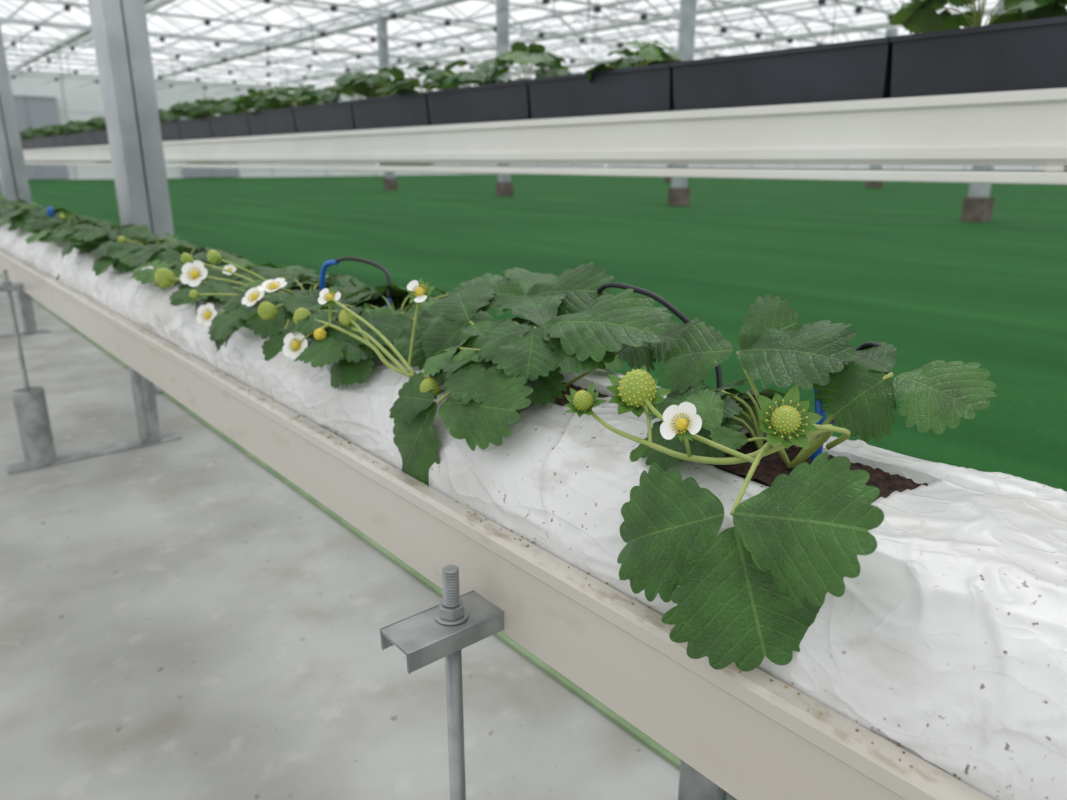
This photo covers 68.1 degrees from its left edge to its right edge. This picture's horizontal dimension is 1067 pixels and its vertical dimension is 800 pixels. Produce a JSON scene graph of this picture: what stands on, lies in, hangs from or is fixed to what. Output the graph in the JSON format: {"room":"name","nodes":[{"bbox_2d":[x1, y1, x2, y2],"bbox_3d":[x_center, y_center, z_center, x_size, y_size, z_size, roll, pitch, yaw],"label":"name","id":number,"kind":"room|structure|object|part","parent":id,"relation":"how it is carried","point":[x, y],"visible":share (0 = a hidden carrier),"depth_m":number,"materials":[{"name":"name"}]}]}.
{"room":"strawberry greenhouse","nodes":[
{"label":"strawberry greenhouse","id":0,"kind":"room"},
{"bbox_2d":[8,69,604,179],"bbox_3d":[-15.142,-15.330,45.097,54.100,5.000,0.100,-14,22,-38],"label":"wall","id":1,"kind":"structure","parent":0,"point":[75,102],"depth_m":41.17,"materials":[{"name":"silver metal"}]},
{"bbox_2d":[0,277,679,799],"bbox_3d":[3.205,-9.732,35.325,68.000,0.050,68.000,-14,22,-38],"label":"floor","id":2,"kind":"structure","parent":0,"point":[178,621],"depth_m":1.52,"materials":[{"name":"grey concrete"}]},
{"bbox_2d":[0,26,31,203],"bbox_3d":[-3.540,-3.154,4.875,0.148,4.989,0.190,-14,22,-38],"label":"column","id":3,"kind":"structure","parent":2,"relation":"on","point":[14,185],"depth_m":5.26,"materials":[{"name":"grey metal"}]},
{"bbox_2d":[0,290,50,337],"bbox_3d":[-2.862,-0.621,4.123,0.500,0.599,0.084,-14,22,-38],"label":"support stand","id":4,"kind":"object","parent":2,"relation":"on","point":[25,301],"visible":0.48,"depth_m":4.25,"materials":[{"name":"metal"}]},
{"bbox_3d":[-2.862,-0.338,4.208,0.500,0.008,0.070,-14,22,-38],"label":"plate","id":5,"kind":"part","parent":4,"relation":"part of","materials":[{"name":"metal"}]},
{"bbox_3d":[-2.737,-0.603,4.233,0.055,0.484,0.062,-14,22,-38],"label":"upright post","id":6,"kind":"part","parent":4,"relation":"part of","materials":[{"name":"metal"}]},
{"bbox_2d":[0,270,181,473],"bbox_3d":[-1.402,-0.117,2.459,0.500,0.599,0.084,-14,22,-38],"label":"support stand","id":7,"kind":"object","parent":2,"relation":"on","point":[30,404],"visible":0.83,"depth_m":2.41,"materials":[{"name":"metal"}]},
{"bbox_3d":[-1.529,-0.324,2.285,0.090,0.018,0.042,-14,22,-38],"label":"channel arm","id":8,"kind":"part","parent":7,"relation":"part of","materials":[{"name":"metal"}]},
{"bbox_3d":[-1.524,-0.097,2.358,0.012,0.579,0.012,-14,22,-38],"label":"threaded rod","id":9,"kind":"part","parent":7,"relation":"part of","materials":[{"name":"metal"}]},
{"bbox_3d":[-1.402,0.166,2.544,0.500,0.008,0.070,-14,22,-38],"label":"plate","id":10,"kind":"part","parent":7,"relation":"part of","materials":[{"name":"metal"}]},
{"bbox_3d":[-1.278,-0.099,2.569,0.055,0.484,0.062,-14,22,-38],"label":"upright post","id":11,"kind":"part","parent":7,"relation":"part of","materials":[{"name":"metal"}]},
{"bbox_2d":[88,0,173,391],"bbox_3d":[-1.515,-2.455,2.566,0.148,4.989,0.190,-14,22,-38],"label":"column","id":12,"kind":"structure","parent":2,"relation":"on","point":[119,27],"depth_m":2.92,"materials":[{"name":"grey metal"}]},
{"bbox_2d":[0,274,680,769],"bbox_3d":[-12.225,-3.737,15.429,0.014,0.008,52.000,-14,22,-38],"label":"strip","id":13,"kind":"object","parent":2,"relation":"on","point":[621,722],"depth_m":1.75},
{"bbox_2d":[0,174,1066,491],"bbox_3d":[4.315,-7.761,28.712,43.170,0.010,52.000,-14,22,-38],"label":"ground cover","id":14,"kind":"object","parent":2,"relation":"on","point":[895,262],"visible":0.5,"depth_m":8.57,"materials":[{"name":"green fabric"}]},
{"bbox_2d":[376,17,397,189],"bbox_3d":[-4.537,-9.057,24.364,0.324,4.989,0.324,-14,22,-38],"label":"column","id":15,"kind":"structure","parent":14,"relation":"on","point":[389,182],"depth_m":23.88,"materials":[{"name":"metal"}]},
{"bbox_2d":[496,0,512,195],"bbox_3d":[-0.758,-7.751,20.053,0.324,4.989,0.324,-14,22,-38],"label":"column","id":16,"kind":"structure","parent":14,"relation":"on","point":[504,187],"depth_m":19.64,"materials":[{"name":"metal"}]},
{"bbox_2d":[0,0,1024,95],"bbox_3d":[2.298,-12.870,26.761,53.243,2.180,50.000,-14,22,-38],"label":"greenhouse roof frame","id":17,"kind":"object","parent":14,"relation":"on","point":[83,32],"visible":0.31,"depth_m":27.73,"materials":[{"name":"white metal"}]},
{"bbox_2d":[13,95,68,178],"bbox_3d":[-24.037,-12.555,37.832,2.600,3.800,0.150,-14,22,-38],"label":"door","id":18,"kind":"structure","parent":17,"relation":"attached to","point":[31,111],"depth_m":37.91,"materials":[{"name":"grey metal"}]},
{"bbox_2d":[180,116,239,176],"bbox_3d":[-17.678,-13.767,43.039,3.000,3.100,0.150,-14,22,-38],"label":"door","id":19,"kind":"structure","parent":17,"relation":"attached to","point":[187,172],"depth_m":43.34,"materials":[{"name":"grey metal"}]},
{"bbox_3d":[2.301,-12.870,26.763,53.265,2.180,50.000,-14,22,-38],"label":"roof frame","id":20,"kind":"part","parent":17,"relation":"part of","materials":[{"name":"silver metal"}]},
{"bbox_2d":[5,0,1023,101],"bbox_3d":[0.621,-11.440,28.110,49.700,1.398,45.500,-14,22,-38],"label":"wires","id":21,"kind":"object","parent":17,"relation":"attached to","point":[597,9],"visible":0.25,"depth_m":22.31,"materials":[{"name":"grey metal"}]},
{"bbox_2d":[25,162,1066,184],"bbox_3d":[-1.762,-1.347,4.526,0.260,0.032,13.500,-14,22,-38],"label":"rail","id":22,"kind":"object","parent":14,"relation":"on","point":[1051,174],"visible":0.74,"depth_m":1.87,"materials":[{"name":"white metal"}]},
{"bbox_2d":[23,88,1066,165],"bbox_3d":[-1.759,-1.420,4.507,0.282,0.122,13.500,-14,22,-38],"label":"gutter","id":23,"kind":"object","parent":22,"relation":"on","point":[1022,127],"visible":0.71,"depth_m":1.79,"materials":[{"name":"white metal"}]},
{"bbox_2d":[21,139,25,149],"bbox_3d":[-5.770,-2.917,9.065,0.228,0.128,0.547,-14,22,-38],"label":"trough","id":24,"kind":"object","parent":23,"relation":"on","point":[22,141],"visible":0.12,"depth_m":8.86,"materials":[{"name":"grey plastic"}]},
{"bbox_2d":[22,138,34,149],"bbox_3d":[-5.417,-2.795,8.662,0.228,0.128,0.547,-14,22,-38],"label":"trough","id":25,"kind":"object","parent":23,"relation":"on","point":[28,143],"visible":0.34,"depth_m":8.59,"materials":[{"name":"grey plastic"}]},
{"bbox_2d":[20,128,45,138],"bbox_3d":[-5.463,-2.897,8.604,0.329,0.139,0.583,-15,23,-41],"label":"plant","id":26,"kind":"object","parent":25,"relation":"in","point":[24,134],"visible":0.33,"depth_m":8.60,"materials":[{"name":"green plant"}]},
{"bbox_2d":[31,137,44,148],"bbox_3d":[-5.063,-2.673,8.258,0.228,0.128,0.547,-14,22,-38],"label":"trough","id":27,"kind":"object","parent":23,"relation":"on","point":[38,143],"visible":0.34,"depth_m":8.18,"materials":[{"name":"grey plastic"}]},
{"bbox_2d":[28,125,48,136],"bbox_3d":[-5.056,-2.777,8.205,0.301,0.136,0.575,-15,22,-40],"label":"plant","id":28,"kind":"object","parent":27,"relation":"in","point":[30,132],"visible":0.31,"depth_m":8.18,"materials":[{"name":"green plant"}]},
{"bbox_2d":[41,136,54,148],"bbox_3d":[-4.709,-2.550,7.855,0.228,0.128,0.547,-14,22,-38],"label":"trough","id":29,"kind":"object","parent":23,"relation":"on","point":[48,142],"visible":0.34,"depth_m":7.78,"materials":[{"name":"grey plastic"}]},
{"bbox_2d":[32,124,57,136],"bbox_3d":[-4.742,-2.660,7.816,0.321,0.142,0.576,-15,23,-41],"label":"plant","id":30,"kind":"object","parent":29,"relation":"on","point":[42,131],"visible":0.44,"depth_m":7.79,"materials":[{"name":"green plant"}]},
{"bbox_2d":[51,135,66,147],"bbox_3d":[-4.356,-2.428,7.452,0.228,0.128,0.547,-14,22,-38],"label":"trough","id":31,"kind":"object","parent":23,"relation":"on","point":[59,140],"visible":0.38,"depth_m":7.38,"materials":[{"name":"grey plastic"}]},
{"bbox_2d":[45,120,75,134],"bbox_3d":[-4.350,-2.525,7.386,0.602,0.166,0.343,16,23,42],"label":"plant","id":32,"kind":"object","parent":31,"relation":"in","point":[69,121],"visible":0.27,"depth_m":7.39,"materials":[{"name":"green plant"}]},
{"bbox_2d":[63,133,80,146],"bbox_3d":[-4.002,-2.306,7.049,0.228,0.128,0.547,-14,22,-38],"label":"trough","id":33,"kind":"object","parent":23,"relation":"on","point":[72,140],"visible":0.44,"depth_m":6.97,"materials":[{"name":"grey plastic"}]},
{"bbox_2d":[57,120,94,134],"bbox_3d":[-4.049,-2.409,6.991,0.329,0.139,0.583,-15,23,-41],"label":"plant","id":34,"kind":"object","parent":33,"relation":"in","point":[68,128],"visible":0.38,"depth_m":7.00,"materials":[{"name":"green plant"}]},
{"bbox_2d":[76,131,95,145],"bbox_3d":[-3.649,-2.184,6.645,0.228,0.128,0.547,-14,22,-38],"label":"trough","id":35,"kind":"object","parent":23,"relation":"on","point":[85,138],"visible":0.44,"depth_m":6.56,"materials":[{"name":"grey plastic"}]},
{"bbox_2d":[73,116,103,131],"bbox_3d":[-3.642,-2.289,6.592,0.301,0.136,0.575,-15,22,-40],"label":"plant","id":36,"kind":"object","parent":35,"relation":"in","point":[79,126],"visible":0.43,"depth_m":6.58,"materials":[{"name":"green plant"}]},
{"bbox_2d":[91,129,108,145],"bbox_3d":[-3.295,-2.062,6.242,0.228,0.128,0.547,-14,22,-38],"label":"trough","id":37,"kind":"object","parent":23,"relation":"on","point":[101,136],"visible":0.3,"depth_m":6.20,"materials":[{"name":"grey plastic"}]},
{"bbox_2d":[82,116,106,130],"bbox_3d":[-3.328,-2.172,6.203,0.321,0.142,0.576,-15,23,-41],"label":"plant","id":38,"kind":"object","parent":37,"relation":"on","point":[95,123],"visible":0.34,"depth_m":6.21,"materials":[{"name":"green plant"}]},
{"bbox_2d":[160,121,181,141],"bbox_3d":[-2.235,-1.696,5.032,0.228,0.128,0.547,-14,22,-38],"label":"trough","id":39,"kind":"object","parent":23,"relation":"on","point":[170,131],"visible":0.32,"depth_m":4.89,"materials":[{"name":"grey plastic"}]},
{"bbox_2d":[158,101,194,121],"bbox_3d":[-2.227,-1.800,4.979,0.301,0.136,0.575,-15,22,-40],"label":"plant","id":40,"kind":"object","parent":39,"relation":"in","point":[169,117],"visible":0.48,"depth_m":4.89,"materials":[{"name":"green plant"}]},
{"bbox_2d":[176,118,213,139],"bbox_3d":[-1.881,-1.573,4.629,0.228,0.128,0.547,-14,22,-38],"label":"trough","id":41,"kind":"object","parent":23,"relation":"on","point":[200,128],"visible":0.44,"depth_m":4.54,"materials":[{"name":"grey plastic"}]},
{"bbox_2d":[166,98,229,118],"bbox_3d":[-1.914,-1.683,4.590,0.321,0.142,0.576,-15,23,-41],"label":"plant","id":42,"kind":"object","parent":41,"relation":"on","point":[182,111],"visible":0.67,"depth_m":4.59,"materials":[{"name":"green plant"}]},
{"bbox_2d":[207,113,250,138],"bbox_3d":[-1.528,-1.451,4.226,0.228,0.128,0.547,-14,22,-38],"label":"trough","id":43,"kind":"object","parent":23,"relation":"on","point":[234,125],"visible":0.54,"depth_m":4.14,"materials":[{"name":"grey plastic"}]},
{"bbox_2d":[198,89,265,115],"bbox_3d":[-1.522,-1.548,4.160,0.602,0.166,0.343,16,23,42],"label":"plant","id":44,"kind":"object","parent":43,"relation":"in","point":[233,108],"visible":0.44,"depth_m":4.17,"materials":[{"name":"green plant"}]},
{"bbox_2d":[245,108,297,135],"bbox_3d":[-1.174,-1.329,3.823,0.228,0.128,0.547,-14,22,-38],"label":"trough","id":45,"kind":"object","parent":23,"relation":"on","point":[276,121],"visible":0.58,"depth_m":3.74,"materials":[{"name":"grey plastic"}]},
{"bbox_2d":[236,86,318,113],"bbox_3d":[-1.220,-1.431,3.765,0.329,0.139,0.583,-15,23,-41],"label":"plant","id":46,"kind":"object","parent":45,"relation":"in","point":[270,99],"visible":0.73,"depth_m":3.77,"materials":[{"name":"green plant"}]},
{"bbox_2d":[291,101,355,133],"bbox_3d":[-0.821,-1.207,3.420,0.228,0.128,0.547,-14,22,-38],"label":"trough","id":47,"kind":"object","parent":23,"relation":"on","point":[335,116],"visible":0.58,"depth_m":3.33,"materials":[{"name":"grey plastic"}]},
{"bbox_2d":[290,71,384,103],"bbox_3d":[-0.813,-1.312,3.366,0.301,0.136,0.575,-15,22,-40],"label":"plant","id":48,"kind":"object","parent":47,"relation":"in","point":[322,96],"visible":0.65,"depth_m":3.36,"materials":[{"name":"green plant"}]},
{"bbox_2d":[349,92,430,129],"bbox_3d":[-0.467,-1.085,3.016,0.228,0.128,0.547,-14,22,-38],"label":"trough","id":49,"kind":"object","parent":23,"relation":"on","point":[411,109],"visible":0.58,"depth_m":2.93,"materials":[{"name":"grey plastic"}]},
{"bbox_2d":[340,62,464,97],"bbox_3d":[-0.500,-1.195,2.977,0.321,0.142,0.576,-15,23,-41],"label":"plant","id":50,"kind":"object","parent":49,"relation":"on","point":[399,85],"visible":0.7,"depth_m":2.98,"materials":[{"name":"green plant"}]},
{"bbox_2d":[424,80,531,125],"bbox_3d":[-0.114,-0.963,2.613,0.228,0.128,0.547,-14,22,-38],"label":"trough","id":51,"kind":"object","parent":23,"relation":"on","point":[504,101],"visible":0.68,"depth_m":2.52,"materials":[{"name":"grey plastic"}]},
{"bbox_2d":[417,41,571,88],"bbox_3d":[-0.108,-1.059,2.547,0.602,0.166,0.343,16,23,42],"label":"plant","id":52,"kind":"object","parent":51,"relation":"in","point":[534,53],"visible":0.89,"depth_m":2.50,"materials":[{"name":"green plant"}]},
{"bbox_2d":[526,63,673,119],"bbox_3d":[0.240,-0.841,2.210,0.228,0.128,0.547,-14,22,-38],"label":"trough","id":53,"kind":"object","parent":23,"relation":"on","point":[648,88],"visible":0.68,"depth_m":2.11,"materials":[{"name":"grey plastic"}]},
{"bbox_2d":[582,40,680,82],"bbox_3d":[0.286,-0.900,2.113,0.264,0.098,0.256,9,19,28],"label":"plant","id":54,"kind":"object","parent":53,"relation":"in","point":[650,53],"visible":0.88,"depth_m":2.05,"materials":[{"name":"green plant"}]},
{"bbox_2d":[669,37,892,110],"bbox_3d":[0.594,-0.719,1.807,0.228,0.128,0.547,-14,22,-38],"label":"trough","id":55,"kind":"object","parent":23,"relation":"on","point":[859,69],"visible":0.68,"depth_m":1.70,"materials":[{"name":"grey plastic"}]},
{"bbox_2d":[889,16,1066,97],"bbox_3d":[0.947,-0.596,1.403,0.228,0.128,0.547,-14,22,-38],"label":"trough","id":56,"kind":"object","parent":23,"relation":"on","point":[1028,54],"visible":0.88,"depth_m":1.41,"materials":[{"name":"grey plastic"}]},
{"bbox_2d":[888,0,1066,33],"bbox_3d":[0.914,-0.706,1.364,0.321,0.142,0.576,-15,23,-41],"label":"plant","id":57,"kind":"object","parent":56,"relation":"on","point":[917,16],"visible":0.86,"depth_m":1.50,"materials":[{"name":"green plant"}]},
{"bbox_2d":[665,57,677,182],"bbox_3d":[5.899,-11.675,33.007,0.405,4.989,0.405,-14,22,-38],"label":"column","id":58,"kind":"structure","parent":14,"relation":"on","point":[667,179],"depth_m":33.55,"materials":[{"name":"metal"}]},
{"bbox_2d":[667,0,696,205],"bbox_3d":[3.022,-6.445,15.742,0.324,4.989,0.324,-14,22,-38],"label":"column","id":59,"kind":"structure","parent":14,"relation":"on","point":[678,193],"depth_m":15.52,"materials":[{"name":"metal"}]},
{"bbox_2d":[865,28,898,187],"bbox_3d":[11.684,-9.676,26.409,0.405,4.989,0.405,-14,22,-38],"label":"column","id":60,"kind":"structure","parent":14,"relation":"on","point":[893,31],"depth_m":26.84,"materials":[{"name":"metal"}]},
{"bbox_2d":[960,0,1008,221],"bbox_3d":[6.801,-5.140,11.431,0.324,4.989,0.324,-14,22,-38],"label":"column","id":61,"kind":"structure","parent":14,"relation":"on","point":[978,206],"depth_m":11.96,"materials":[{"name":"metal"}]},
{"bbox_2d":[380,564,736,799],"bbox_3d":[0.057,0.387,0.794,0.500,0.599,0.084,-14,22,-38],"label":"support stand","id":62,"kind":"object","parent":2,"relation":"on","point":[458,622],"visible":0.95,"depth_m":0.62,"materials":[{"name":"metal"}]},
{"bbox_3d":[-0.070,0.180,0.620,0.090,0.018,0.042,-14,22,-38],"label":"channel arm","id":63,"kind":"part","parent":62,"relation":"part of","materials":[{"name":"metal"}]},
{"bbox_3d":[-0.064,0.407,0.694,0.013,0.579,0.013,-2,17,-6],"label":"threaded rod","id":64,"kind":"part","parent":62,"relation":"part of","materials":[{"name":"metal"}]},
{"bbox_2d":[0,249,994,799],"bbox_3d":[-2.794,-0.864,3.972,0.262,0.092,12.200,-14,22,-38],"label":"gutter","id":65,"kind":"object","parent":62,"relation":"on","point":[751,735],"visible":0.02,"depth_m":0.56,"materials":[{"name":"beige metal"}]},
{"bbox_2d":[0,218,78,280],"bbox_3d":[-2.047,-0.679,3.094,0.222,0.107,2.930,-14,22,-38],"label":"bag","id":66,"kind":"object","parent":65,"relation":"on","point":[46,258],"visible":0.2,"depth_m":2.20,"materials":[{"name":"white plastic"}]},
{"bbox_2d":[0,195,10,200],"bbox_3d":[-2.330,-0.834,3.383,0.212,0.078,0.309,3,17,10],"label":"plant","id":67,"kind":"object","parent":66,"relation":"in","point":[2,198],"visible":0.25,"depth_m":3.40,"materials":[{"name":"green plant"}]},
{"bbox_2d":[0,208,41,225],"bbox_3d":[-1.665,-0.615,2.660,0.223,0.065,0.252,10,20,30],"label":"plant","id":68,"kind":"object","parent":66,"relation":"in","point":[6,212],"visible":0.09,"depth_m":2.61,"materials":[{"name":"green plant"}]},
{"bbox_2d":[0,199,42,207],"bbox_3d":[-2.017,-0.732,3.035,0.235,0.075,0.228,5,18,17],"label":"plant","id":69,"kind":"object","parent":66,"relation":"in","point":[12,202],"visible":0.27,"depth_m":2.98,"materials":[{"name":"green plant"}]},
{"bbox_2d":[0,202,54,218],"bbox_3d":[-1.850,-0.668,2.834,0.212,0.078,0.309,7,18,21],"label":"plant","id":70,"kind":"object","parent":66,"relation":"in","point":[31,206],"visible":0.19,"depth_m":2.82,"materials":[{"name":"green plant"}]},
{"bbox_2d":[4,208,89,231],"bbox_3d":[-1.534,-0.566,2.487,0.235,0.075,0.228,9,19,28],"label":"plant","id":71,"kind":"object","parent":66,"relation":"in","point":[19,216],"visible":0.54,"depth_m":2.42,"materials":[{"name":"green plant"}]},
{"bbox_2d":[16,212,110,233],"bbox_3d":[-1.352,-0.503,2.287,0.309,0.078,0.212,10,20,30],"label":"plant","id":72,"kind":"object","parent":66,"relation":"on","point":[35,225],"visible":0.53,"depth_m":2.23,"materials":[{"name":"green plant"}]},
{"bbox_2d":[25,219,121,243],"bbox_3d":[-1.189,-0.445,2.098,0.252,0.065,0.223,-4,17,-14],"label":"plant","id":73,"kind":"object","parent":66,"relation":"on","point":[45,236],"visible":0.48,"depth_m":2.03,"materials":[{"name":"green plant"}]},
{"bbox_2d":[47,207,889,463],"bbox_3d":[-2.777,-1.029,4.005,0.154,0.140,11.900,-14,22,-38],"label":"drip irrigation line","id":74,"kind":"object","parent":66,"relation":"on","point":[818,409],"visible":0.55,"depth_m":0.69,"materials":[{"name":"black plastic"}]},
{"bbox_2d":[110,312,960,779],"bbox_3d":[-0.314,0.003,0.953,0.015,0.002,1.592,-14,22,-38],"label":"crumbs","id":75,"kind":"object","parent":65,"relation":"on","point":[785,686],"visible":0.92,"depth_m":0.55,"materials":[{"name":"brown soil"}]},
{"bbox_2d":[58,246,1066,799],"bbox_3d":[-0.126,-0.017,0.901,0.227,0.109,2.990,-14,22,-38],"label":"bag","id":76,"kind":"object","parent":65,"relation":"on","point":[948,641],"visible":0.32,"depth_m":0.45,"materials":[{"name":"white plastic"}]},
{"bbox_2d":[52,224,162,259],"bbox_3d":[-0.979,-0.371,1.842,0.235,0.075,0.228,-2,17,-5],"label":"plant","id":77,"kind":"object","parent":76,"relation":"on","point":[85,238],"visible":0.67,"depth_m":1.77,"materials":[{"name":"green plant"}]},
{"bbox_2d":[91,231,198,275],"bbox_3d":[-0.794,-0.308,1.644,0.230,0.078,0.294,-14,22,-38],"label":"plant","id":78,"kind":"object","parent":76,"relation":"in","point":[118,252],"visible":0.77,"depth_m":1.59,"materials":[{"name":"green plant"}]},
{"bbox_2d":[129,245,253,284],"bbox_3d":[-0.625,-0.253,1.466,0.252,0.065,0.223,-14,22,-38],"label":"plant","id":79,"kind":"object","parent":76,"relation":"in","point":[170,259],"visible":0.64,"depth_m":1.42,"materials":[{"name":"green plant"}]},
{"bbox_2d":[169,262,328,307],"bbox_3d":[-0.466,-0.185,1.280,0.239,0.084,0.232,-11,20,-32],"label":"plant","id":80,"kind":"object","parent":76,"relation":"in","point":[268,271],"visible":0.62,"depth_m":1.22,"materials":[{"name":"green plant"}]},
{"bbox_2d":[141,249,376,360],"bbox_3d":[-0.476,-0.145,1.152,0.558,0.156,0.275,7,18,22],"label":"plant","id":81,"kind":"object","parent":76,"relation":"in","point":[267,308],"visible":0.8,"depth_m":1.05,"materials":[{"name":"green plant"}]},
{"bbox_2d":[283,284,492,388],"bbox_3d":[-0.164,-0.082,0.918,0.252,0.094,0.269,-14,22,-38],"label":"plant","id":82,"kind":"object","parent":76,"relation":"in","point":[395,322],"visible":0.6,"depth_m":0.84,"materials":[{"name":"green plant"}]},
{"bbox_2d":[282,262,706,485],"bbox_3d":[-0.052,-0.037,0.792,0.244,0.201,0.463,-14,22,-38],"label":"plant","id":83,"kind":"object","parent":76,"relation":"in","point":[491,371],"visible":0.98,"depth_m":0.69,"materials":[{"name":"green plant"}]},
{"bbox_2d":[554,382,612,406],"bbox_3d":[0.018,-0.008,0.723,0.058,0.006,0.118,-14,22,-38],"label":"coir substrate","id":84,"kind":"object","parent":76,"relation":"on","point":[562,401],"visible":0.12,"depth_m":0.71,"materials":[{"name":"brown soil"}]},
{"bbox_2d":[564,294,995,671],"bbox_3d":[0.145,0.032,0.524,0.230,0.175,0.247,-14,22,-38],"label":"plant","id":85,"kind":"object","parent":76,"relation":"in","point":[751,591],"visible":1,"depth_m":0.48,"materials":[{"name":"green plant"}]},
{"bbox_2d":[713,433,927,502],"bbox_3d":[0.185,0.048,0.536,0.079,0.005,0.141,-14,22,-38],"label":"coir substrate","id":86,"kind":"object","parent":76,"relation":"on","point":[770,466],"visible":0.39,"depth_m":0.54,"materials":[{"name":"brown soil"}]},
{"bbox_3d":[0.216,0.397,0.932,0.055,0.484,0.062,-14,22,-38],"label":"upright post","id":87,"kind":"part","parent":62,"relation":"part of","materials":[{"name":"metal"}]},
{"bbox_2d":[606,164,1044,169],"bbox_3d":[23.178,-14.358,41.888,0.100,5.000,54.100,-14,22,-38],"label":"wall","id":88,"kind":"structure","parent":0,"point":[935,167],"depth_m":47.78,"materials":[{"name":"silver metal"}]}
]}

